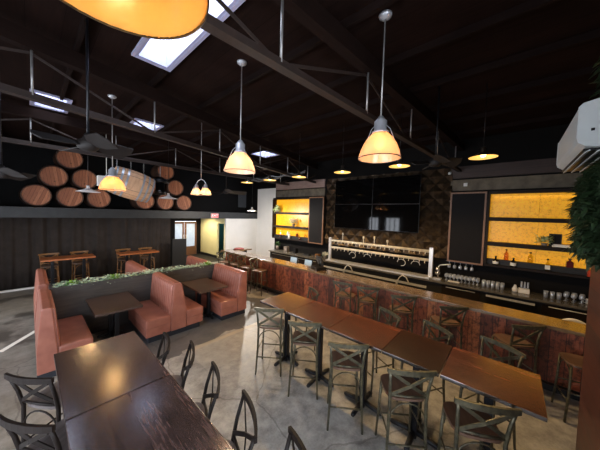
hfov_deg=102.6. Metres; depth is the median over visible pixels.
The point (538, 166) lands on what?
trim
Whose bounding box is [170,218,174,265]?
wall
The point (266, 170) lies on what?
trim
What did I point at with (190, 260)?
bench
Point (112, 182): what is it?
pendant lamp
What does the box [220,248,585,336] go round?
countertop
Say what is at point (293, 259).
monitor
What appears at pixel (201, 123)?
hanger
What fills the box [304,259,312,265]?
monitor
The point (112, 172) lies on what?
socket
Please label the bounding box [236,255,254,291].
bar stool
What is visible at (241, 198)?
wall panel
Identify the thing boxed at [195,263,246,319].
bench
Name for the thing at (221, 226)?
wall
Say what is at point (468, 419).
bar stool
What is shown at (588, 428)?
wall partition
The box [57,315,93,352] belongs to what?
seat cushion
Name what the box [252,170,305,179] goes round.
conduit
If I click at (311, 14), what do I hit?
roof truss
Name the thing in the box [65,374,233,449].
table
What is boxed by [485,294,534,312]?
fridge
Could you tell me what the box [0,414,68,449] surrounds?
chair
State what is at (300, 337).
bar stool
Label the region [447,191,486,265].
chalkboard
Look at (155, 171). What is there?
barrel
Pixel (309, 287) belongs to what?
bar stool
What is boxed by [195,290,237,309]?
seat cushion
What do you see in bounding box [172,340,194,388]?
chair
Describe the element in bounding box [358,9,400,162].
pendant lamp
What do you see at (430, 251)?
tap tower
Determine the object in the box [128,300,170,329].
seat cushion
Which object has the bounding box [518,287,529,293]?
tray
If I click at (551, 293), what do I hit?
tumbler
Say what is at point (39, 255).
bar stool
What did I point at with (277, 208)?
trailing plant
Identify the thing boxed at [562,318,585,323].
tub
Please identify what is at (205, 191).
pendant lamp
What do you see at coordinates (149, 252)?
table
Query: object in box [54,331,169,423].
table
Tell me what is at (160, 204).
barrel
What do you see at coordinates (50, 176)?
barrel
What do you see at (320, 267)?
register
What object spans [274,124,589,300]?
wall
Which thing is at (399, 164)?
pendant
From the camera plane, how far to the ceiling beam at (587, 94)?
4.85 m
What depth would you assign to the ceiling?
3.65 m
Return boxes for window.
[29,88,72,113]
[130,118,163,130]
[131,0,245,71]
[252,150,278,157]
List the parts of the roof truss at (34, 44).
web post, web post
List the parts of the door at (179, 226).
pane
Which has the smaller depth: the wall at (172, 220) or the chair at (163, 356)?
the chair at (163, 356)
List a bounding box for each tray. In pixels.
[325,259,430,279]
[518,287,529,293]
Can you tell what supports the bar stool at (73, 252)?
on the floor
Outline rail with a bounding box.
[324,265,425,287]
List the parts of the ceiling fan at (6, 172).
motor, blade, blade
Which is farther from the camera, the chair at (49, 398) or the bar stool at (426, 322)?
the bar stool at (426, 322)
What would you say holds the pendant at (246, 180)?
hanging from the ceiling
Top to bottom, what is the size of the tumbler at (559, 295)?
0.150 m
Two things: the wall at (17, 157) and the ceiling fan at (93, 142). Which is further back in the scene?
the wall at (17, 157)
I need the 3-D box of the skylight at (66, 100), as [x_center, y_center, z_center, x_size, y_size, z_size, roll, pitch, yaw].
[-5.072,-2.631,4.887,0.970,0.310,0.570,4,4,41]
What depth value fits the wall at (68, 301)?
5.14 m
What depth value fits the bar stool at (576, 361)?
3.19 m
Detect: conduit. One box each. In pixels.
[251,172,304,181]
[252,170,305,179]
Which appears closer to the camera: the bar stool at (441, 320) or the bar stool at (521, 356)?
the bar stool at (521, 356)
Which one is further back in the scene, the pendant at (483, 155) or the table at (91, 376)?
the pendant at (483, 155)
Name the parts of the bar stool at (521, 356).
leg, leg, rail, leg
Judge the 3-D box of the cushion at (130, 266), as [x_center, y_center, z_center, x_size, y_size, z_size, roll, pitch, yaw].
[-4.455,1.405,6.436,1.560,0.625,0.096,4,4,41]
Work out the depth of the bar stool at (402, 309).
4.60 m
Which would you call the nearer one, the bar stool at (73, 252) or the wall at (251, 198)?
the bar stool at (73, 252)
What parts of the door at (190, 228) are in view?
pane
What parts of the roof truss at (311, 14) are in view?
web post, web post, web post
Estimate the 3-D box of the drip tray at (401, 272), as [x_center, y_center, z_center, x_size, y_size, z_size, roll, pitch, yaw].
[2.341,1.375,7.834,3.460,0.050,0.340,4,4,41]
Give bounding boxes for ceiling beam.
[142,0,559,159]
[167,28,599,163]
[188,64,599,167]
[207,89,598,170]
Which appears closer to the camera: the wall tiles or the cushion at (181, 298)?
the cushion at (181, 298)
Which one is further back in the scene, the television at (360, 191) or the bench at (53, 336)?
the television at (360, 191)
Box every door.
[175,222,183,238]
[184,222,196,254]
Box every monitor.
[290,256,297,262]
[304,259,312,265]
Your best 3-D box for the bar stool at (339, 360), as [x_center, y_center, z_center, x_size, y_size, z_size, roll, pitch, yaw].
[0.570,1.923,3.041,0.470,1.115,0.504,2,3,6]
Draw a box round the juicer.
[433,264,450,279]
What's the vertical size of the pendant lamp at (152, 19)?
1.573 m
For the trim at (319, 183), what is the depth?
10.39 m
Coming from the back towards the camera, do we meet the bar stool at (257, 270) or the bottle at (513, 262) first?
the bar stool at (257, 270)
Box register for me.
[311,255,326,270]
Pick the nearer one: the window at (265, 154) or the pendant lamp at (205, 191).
the pendant lamp at (205, 191)
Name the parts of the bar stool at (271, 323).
leg, leg, rail, seat, leg, leg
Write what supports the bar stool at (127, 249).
on the floor
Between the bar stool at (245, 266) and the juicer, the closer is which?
the juicer
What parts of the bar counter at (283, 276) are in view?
foot rail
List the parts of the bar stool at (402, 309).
leg, seat, rail, leg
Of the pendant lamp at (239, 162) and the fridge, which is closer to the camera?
the pendant lamp at (239, 162)
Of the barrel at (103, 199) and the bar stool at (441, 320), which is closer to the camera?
the bar stool at (441, 320)
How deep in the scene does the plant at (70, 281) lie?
4.78 m
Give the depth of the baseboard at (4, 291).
7.35 m
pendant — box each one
[77,185,100,192]
[161,141,175,198]
[241,148,251,182]
[264,151,275,180]
[292,153,305,177]
[334,134,350,173]
[389,113,409,167]
[468,83,498,159]
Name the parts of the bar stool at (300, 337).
leg, leg, rail, rail, seat, leg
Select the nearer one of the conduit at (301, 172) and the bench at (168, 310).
the bench at (168, 310)
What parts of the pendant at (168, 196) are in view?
lamp shade, cord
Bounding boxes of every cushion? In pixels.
[43,269,48,288]
[47,289,60,346]
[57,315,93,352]
[125,261,143,273]
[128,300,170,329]
[150,273,173,314]
[160,272,186,310]
[184,295,202,317]
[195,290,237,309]
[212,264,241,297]
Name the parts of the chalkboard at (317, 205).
panel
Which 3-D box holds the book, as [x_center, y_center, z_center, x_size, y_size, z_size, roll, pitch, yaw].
[5.730,0.440,5.259,0.278,0.030,0.188,4,4,41]
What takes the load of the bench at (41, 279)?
on the floor
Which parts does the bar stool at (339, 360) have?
leg, leg, seat, rail, rail, leg, leg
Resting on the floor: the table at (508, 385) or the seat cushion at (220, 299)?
the table at (508, 385)
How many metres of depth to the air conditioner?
1.41 m
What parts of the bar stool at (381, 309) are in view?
leg, leg, rail, leg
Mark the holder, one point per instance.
(514, 288)
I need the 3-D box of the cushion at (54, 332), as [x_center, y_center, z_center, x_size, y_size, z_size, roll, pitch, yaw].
[-4.173,1.522,4.062,1.260,0.625,0.106,4,4,41]
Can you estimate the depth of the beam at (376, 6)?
3.14 m
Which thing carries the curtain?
hanging from the wall at (17, 157)
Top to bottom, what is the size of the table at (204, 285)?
0.760 m
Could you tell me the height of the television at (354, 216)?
0.866 m
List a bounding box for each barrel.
[19,184,52,206]
[37,165,68,188]
[53,150,83,170]
[53,186,83,207]
[69,169,96,189]
[83,188,110,208]
[108,166,154,202]
[129,196,154,209]
[150,165,173,180]
[152,194,173,210]
[165,180,183,196]
[172,195,191,210]
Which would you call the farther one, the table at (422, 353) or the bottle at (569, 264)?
the bottle at (569, 264)
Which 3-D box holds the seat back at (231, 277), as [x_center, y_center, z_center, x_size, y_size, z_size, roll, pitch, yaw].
[-2.006,1.475,6.456,1.320,0.625,0.176,4,4,41]
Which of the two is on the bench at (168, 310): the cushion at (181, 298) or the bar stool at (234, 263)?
the cushion at (181, 298)
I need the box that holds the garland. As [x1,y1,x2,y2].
[52,261,214,287]
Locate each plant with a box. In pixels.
[66,279,77,285]
[76,275,109,280]
[105,274,120,279]
[273,204,282,211]
[534,234,553,245]
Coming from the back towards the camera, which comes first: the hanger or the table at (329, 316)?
the hanger
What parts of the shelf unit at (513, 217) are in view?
backlit panel, shelf, shelf, shelf, shelf, step shelf, backlit panel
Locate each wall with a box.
[0,142,245,212]
[48,263,214,333]
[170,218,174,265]
[175,218,200,253]
[201,218,224,257]
[219,223,223,253]
[224,219,256,257]
[245,174,275,212]
[256,188,275,256]
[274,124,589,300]
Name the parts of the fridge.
rail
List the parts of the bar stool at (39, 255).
rail, seat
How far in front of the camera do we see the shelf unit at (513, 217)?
5.65 m
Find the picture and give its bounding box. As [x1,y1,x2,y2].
[550,235,560,244]
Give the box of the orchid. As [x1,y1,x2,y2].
[289,218,297,226]
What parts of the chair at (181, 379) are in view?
seat, leg, leg, rail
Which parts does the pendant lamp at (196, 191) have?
lamp shade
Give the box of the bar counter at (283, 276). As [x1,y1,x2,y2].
[220,248,585,401]
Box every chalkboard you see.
[308,197,326,244]
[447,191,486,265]
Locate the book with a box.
[553,244,569,246]
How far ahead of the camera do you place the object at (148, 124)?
6.17 m
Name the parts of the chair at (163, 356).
leg, leg, rail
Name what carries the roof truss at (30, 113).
attached to the wall at (539, 143)
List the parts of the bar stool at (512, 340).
leg, leg, seat, rail, rail, leg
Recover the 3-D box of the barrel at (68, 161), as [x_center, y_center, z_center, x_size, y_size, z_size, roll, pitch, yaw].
[-8.228,-2.312,8.545,0.900,0.768,0.768,4,4,41]
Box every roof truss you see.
[0,16,317,182]
[1,101,290,185]
[201,0,464,171]
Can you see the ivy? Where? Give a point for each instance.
(584, 214)
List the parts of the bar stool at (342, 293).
leg, rail, seat, leg, leg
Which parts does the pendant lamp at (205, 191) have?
lamp shade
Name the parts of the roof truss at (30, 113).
web post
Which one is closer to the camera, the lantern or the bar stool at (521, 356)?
the bar stool at (521, 356)
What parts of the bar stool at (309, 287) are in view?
rail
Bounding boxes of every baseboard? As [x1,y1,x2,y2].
[0,286,33,292]
[200,251,216,257]
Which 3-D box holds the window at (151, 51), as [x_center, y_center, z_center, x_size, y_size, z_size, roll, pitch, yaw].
[-1.193,-2.414,2.630,2.540,0.310,0.500,4,4,41]
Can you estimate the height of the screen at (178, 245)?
1.350 m
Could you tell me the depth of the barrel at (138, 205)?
10.04 m
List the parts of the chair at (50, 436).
leg, rail, rail, seat, leg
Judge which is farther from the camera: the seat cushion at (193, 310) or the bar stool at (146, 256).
the bar stool at (146, 256)
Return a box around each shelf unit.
[272,197,308,241]
[483,188,590,278]
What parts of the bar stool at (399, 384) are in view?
leg, leg, seat, rail, leg, rail, leg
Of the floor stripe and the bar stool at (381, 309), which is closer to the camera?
the bar stool at (381, 309)
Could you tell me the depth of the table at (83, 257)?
7.29 m
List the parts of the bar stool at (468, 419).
leg, leg, seat, rail, rail, leg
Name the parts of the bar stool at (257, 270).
leg, seat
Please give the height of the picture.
0.240 m
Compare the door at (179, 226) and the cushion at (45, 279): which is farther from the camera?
the door at (179, 226)
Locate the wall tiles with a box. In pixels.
[325,168,452,258]
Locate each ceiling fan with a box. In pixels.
[0,94,36,180]
[30,17,133,158]
[210,151,246,194]
[411,86,461,169]
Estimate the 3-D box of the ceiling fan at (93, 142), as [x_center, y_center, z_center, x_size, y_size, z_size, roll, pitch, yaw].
[-2.343,-1.582,2.651,0.729,1.520,0.729,1,3,-16]
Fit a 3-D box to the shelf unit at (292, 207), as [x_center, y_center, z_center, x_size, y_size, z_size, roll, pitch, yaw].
[-0.407,-0.276,10.729,2.175,1.880,0.270,4,4,41]
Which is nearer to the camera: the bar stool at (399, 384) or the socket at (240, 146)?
the bar stool at (399, 384)
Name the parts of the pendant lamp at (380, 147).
lamp shade, rod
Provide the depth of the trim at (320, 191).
10.44 m
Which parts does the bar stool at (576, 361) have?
leg, leg, seat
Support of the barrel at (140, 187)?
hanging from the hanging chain
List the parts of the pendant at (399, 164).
lamp shade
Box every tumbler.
[550,291,554,298]
[557,292,561,299]
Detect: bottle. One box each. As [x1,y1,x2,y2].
[492,256,498,264]
[510,258,516,267]
[545,259,549,271]
[565,258,573,267]
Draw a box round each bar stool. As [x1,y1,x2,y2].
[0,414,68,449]
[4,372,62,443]
[38,253,59,282]
[70,251,89,279]
[115,248,131,273]
[138,247,154,268]
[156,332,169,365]
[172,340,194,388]
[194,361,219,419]
[216,251,232,266]
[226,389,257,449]
[227,253,243,269]
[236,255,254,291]
[249,258,267,295]
[254,307,284,376]
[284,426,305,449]
[288,320,321,399]
[290,286,318,350]
[326,341,368,434]
[332,280,355,313]
[355,306,400,396]
[356,286,379,320]
[375,367,436,449]
[388,294,416,332]
[396,319,453,419]
[428,306,468,352]
[437,396,521,449]
[454,335,526,449]
[489,324,546,373]
[551,352,582,422]
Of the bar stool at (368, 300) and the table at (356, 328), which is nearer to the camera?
the table at (356, 328)
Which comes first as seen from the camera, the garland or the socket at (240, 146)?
the socket at (240, 146)
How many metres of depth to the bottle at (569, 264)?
5.19 m
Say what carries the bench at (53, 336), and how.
on the floor
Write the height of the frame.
0.280 m
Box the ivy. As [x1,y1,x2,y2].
[561,56,599,271]
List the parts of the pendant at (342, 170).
lamp shade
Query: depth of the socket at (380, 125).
2.56 m
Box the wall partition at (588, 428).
[575,265,599,449]
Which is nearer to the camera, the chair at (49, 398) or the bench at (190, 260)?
the chair at (49, 398)
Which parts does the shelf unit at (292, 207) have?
backlit panel, shelf, shelf, step shelf, shelf, shelf, backlit panel, backlit panel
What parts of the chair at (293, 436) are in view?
leg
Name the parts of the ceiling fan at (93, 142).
blade, motor, blade, blade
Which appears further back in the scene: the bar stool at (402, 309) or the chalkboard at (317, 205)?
the chalkboard at (317, 205)
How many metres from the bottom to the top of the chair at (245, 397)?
1.115 m
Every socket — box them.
[107,167,117,176]
[234,140,246,153]
[372,116,388,132]
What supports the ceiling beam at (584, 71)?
attached to the ceiling
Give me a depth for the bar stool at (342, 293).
5.43 m
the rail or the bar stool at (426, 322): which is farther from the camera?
the rail
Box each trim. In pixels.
[0,206,256,218]
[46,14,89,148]
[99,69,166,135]
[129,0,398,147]
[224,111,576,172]
[240,170,272,175]
[276,179,325,189]
[276,188,324,196]
[451,158,570,178]
[451,173,582,190]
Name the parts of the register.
cash drawer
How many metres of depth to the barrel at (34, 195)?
7.73 m
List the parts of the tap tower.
post, post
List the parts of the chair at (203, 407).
seat, rail, leg, leg, rail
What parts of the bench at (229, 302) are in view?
seat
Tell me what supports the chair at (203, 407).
on the floor
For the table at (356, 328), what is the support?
on the floor
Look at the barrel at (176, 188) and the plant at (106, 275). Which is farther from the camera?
the barrel at (176, 188)
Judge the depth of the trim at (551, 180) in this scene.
5.81 m
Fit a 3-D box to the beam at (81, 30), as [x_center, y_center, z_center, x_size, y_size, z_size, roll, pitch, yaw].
[-4.198,-2.427,4.281,17.800,0.090,0.044,4,4,41]
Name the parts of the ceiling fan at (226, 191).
blade, blade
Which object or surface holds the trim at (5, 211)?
attached to the wall at (17, 157)
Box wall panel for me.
[238,194,245,207]
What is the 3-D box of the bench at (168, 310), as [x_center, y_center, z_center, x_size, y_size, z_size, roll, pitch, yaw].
[-3.021,1.716,5.407,1.260,1.100,1.140,4,4,41]
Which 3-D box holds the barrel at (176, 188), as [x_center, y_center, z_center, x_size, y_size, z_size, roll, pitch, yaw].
[-5.949,-1.705,11.162,0.900,0.768,0.768,4,4,41]
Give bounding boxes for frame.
[548,234,561,245]
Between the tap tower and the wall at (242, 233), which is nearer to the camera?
the tap tower
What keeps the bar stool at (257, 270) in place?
on the floor
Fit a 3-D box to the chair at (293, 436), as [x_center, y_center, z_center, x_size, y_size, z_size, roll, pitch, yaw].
[-0.207,1.975,1.417,0.529,1.115,0.470,1,3,-21]
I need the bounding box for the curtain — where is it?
[0,217,170,289]
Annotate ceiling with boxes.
[0,0,599,176]
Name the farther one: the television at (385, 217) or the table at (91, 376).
the television at (385, 217)
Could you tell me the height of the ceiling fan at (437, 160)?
1.300 m
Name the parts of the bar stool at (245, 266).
seat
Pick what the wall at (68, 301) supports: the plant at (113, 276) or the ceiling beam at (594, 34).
the plant at (113, 276)
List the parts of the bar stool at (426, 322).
leg, leg, rail, leg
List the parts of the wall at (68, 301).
panel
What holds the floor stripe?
on the floor
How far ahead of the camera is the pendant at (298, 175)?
6.46 m
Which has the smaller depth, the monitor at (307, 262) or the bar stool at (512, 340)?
the bar stool at (512, 340)
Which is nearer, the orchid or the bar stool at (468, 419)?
the bar stool at (468, 419)
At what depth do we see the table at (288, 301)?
4.21 m
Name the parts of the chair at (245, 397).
seat, rail, leg, rail, leg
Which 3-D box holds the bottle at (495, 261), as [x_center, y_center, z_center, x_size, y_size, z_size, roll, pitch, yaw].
[4.854,0.878,5.966,0.124,0.220,0.124,4,4,41]
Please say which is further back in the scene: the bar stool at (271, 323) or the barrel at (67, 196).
the barrel at (67, 196)
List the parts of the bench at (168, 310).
seat, seat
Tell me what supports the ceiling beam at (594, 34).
attached to the ceiling
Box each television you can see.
[334,204,371,229]
[335,178,372,203]
[371,204,419,232]
[372,174,421,203]
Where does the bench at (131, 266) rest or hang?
on the floor
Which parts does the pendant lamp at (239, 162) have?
lamp shade, rod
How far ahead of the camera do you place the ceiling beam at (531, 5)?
2.95 m
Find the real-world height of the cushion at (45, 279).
0.625 m
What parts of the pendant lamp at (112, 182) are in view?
lamp shade, rod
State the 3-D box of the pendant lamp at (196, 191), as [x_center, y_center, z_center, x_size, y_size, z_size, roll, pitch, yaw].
[-2.444,-0.840,5.677,0.258,0.259,0.253,4,4,41]
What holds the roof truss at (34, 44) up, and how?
attached to the wall at (539, 143)
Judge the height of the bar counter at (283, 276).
1.070 m
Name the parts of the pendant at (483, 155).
lamp shade, cord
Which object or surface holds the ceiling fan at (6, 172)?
hanging from the ceiling
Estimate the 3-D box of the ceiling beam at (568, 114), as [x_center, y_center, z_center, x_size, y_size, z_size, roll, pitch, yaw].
[0.218,-2.528,9.253,17.800,0.090,0.044,4,4,41]
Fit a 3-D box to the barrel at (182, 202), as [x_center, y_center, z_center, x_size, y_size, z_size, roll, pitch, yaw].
[-5.716,-1.052,11.476,0.900,0.767,0.767,4,4,41]
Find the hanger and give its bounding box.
[196,123,205,183]
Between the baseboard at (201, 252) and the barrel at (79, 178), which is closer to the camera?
the barrel at (79, 178)
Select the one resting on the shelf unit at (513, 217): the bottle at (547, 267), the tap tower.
the bottle at (547, 267)
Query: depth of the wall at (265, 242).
13.82 m
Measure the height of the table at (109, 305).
0.760 m
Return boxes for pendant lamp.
[60,0,208,39]
[98,94,125,190]
[190,184,200,194]
[200,184,210,194]
[223,59,255,174]
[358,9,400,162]
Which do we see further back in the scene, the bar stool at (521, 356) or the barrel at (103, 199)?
the barrel at (103, 199)
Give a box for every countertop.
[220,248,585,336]
[268,249,587,322]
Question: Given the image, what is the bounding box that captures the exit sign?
[211,213,218,217]
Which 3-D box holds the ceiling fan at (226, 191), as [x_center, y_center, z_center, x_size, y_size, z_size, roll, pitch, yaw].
[-2.603,-1.859,8.494,1.153,1.520,1.153,2,3,15]
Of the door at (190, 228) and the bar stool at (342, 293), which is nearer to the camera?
the bar stool at (342, 293)
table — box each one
[40,254,95,284]
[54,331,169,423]
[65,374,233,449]
[85,292,142,337]
[116,249,158,269]
[181,278,227,318]
[260,292,313,365]
[288,301,352,387]
[328,314,401,416]
[382,330,451,449]
[440,347,547,449]
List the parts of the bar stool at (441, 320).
leg, seat, rail, leg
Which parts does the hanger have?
rod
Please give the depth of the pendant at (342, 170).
5.56 m
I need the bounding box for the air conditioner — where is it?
[556,98,599,172]
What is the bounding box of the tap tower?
[325,233,433,279]
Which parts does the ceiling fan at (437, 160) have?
blade, motor, blade, blade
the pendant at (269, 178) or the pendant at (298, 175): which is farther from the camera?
the pendant at (269, 178)
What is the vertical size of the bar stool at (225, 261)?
1.115 m
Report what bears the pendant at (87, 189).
hanging from the ceiling
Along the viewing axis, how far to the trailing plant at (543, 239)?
5.41 m
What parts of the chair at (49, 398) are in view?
leg, rail, rail, seat, leg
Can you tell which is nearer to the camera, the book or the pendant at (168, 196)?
the book
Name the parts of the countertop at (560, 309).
door, door, door, door, handle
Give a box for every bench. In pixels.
[33,269,48,328]
[35,288,93,377]
[125,260,150,273]
[128,272,202,342]
[186,256,210,264]
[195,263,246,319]
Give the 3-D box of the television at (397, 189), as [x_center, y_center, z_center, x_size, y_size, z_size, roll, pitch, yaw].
[3.038,-1.099,7.633,1.485,0.866,0.101,4,4,41]
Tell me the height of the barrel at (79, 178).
0.767 m
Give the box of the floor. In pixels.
[0,253,578,449]
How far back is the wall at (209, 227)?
13.89 m
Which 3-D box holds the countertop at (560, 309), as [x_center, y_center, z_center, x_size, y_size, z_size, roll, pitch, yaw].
[2.754,1.863,7.705,10.700,0.890,0.640,4,4,41]
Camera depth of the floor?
3.50 m
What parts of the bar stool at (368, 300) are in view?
leg, seat, rail, leg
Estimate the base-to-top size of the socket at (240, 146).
0.189 m
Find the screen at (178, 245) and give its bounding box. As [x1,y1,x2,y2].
[172,239,185,266]
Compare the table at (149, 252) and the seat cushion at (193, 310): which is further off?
the table at (149, 252)
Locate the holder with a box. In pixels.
[512,281,529,293]
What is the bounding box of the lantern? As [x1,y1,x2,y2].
[154,167,167,194]
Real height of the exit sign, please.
0.220 m
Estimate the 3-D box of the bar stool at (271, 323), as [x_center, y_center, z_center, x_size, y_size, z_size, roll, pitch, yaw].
[-0.482,1.848,4.011,0.470,1.115,0.504,2,3,5]
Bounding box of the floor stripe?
[0,330,34,351]
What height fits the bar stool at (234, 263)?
1.115 m

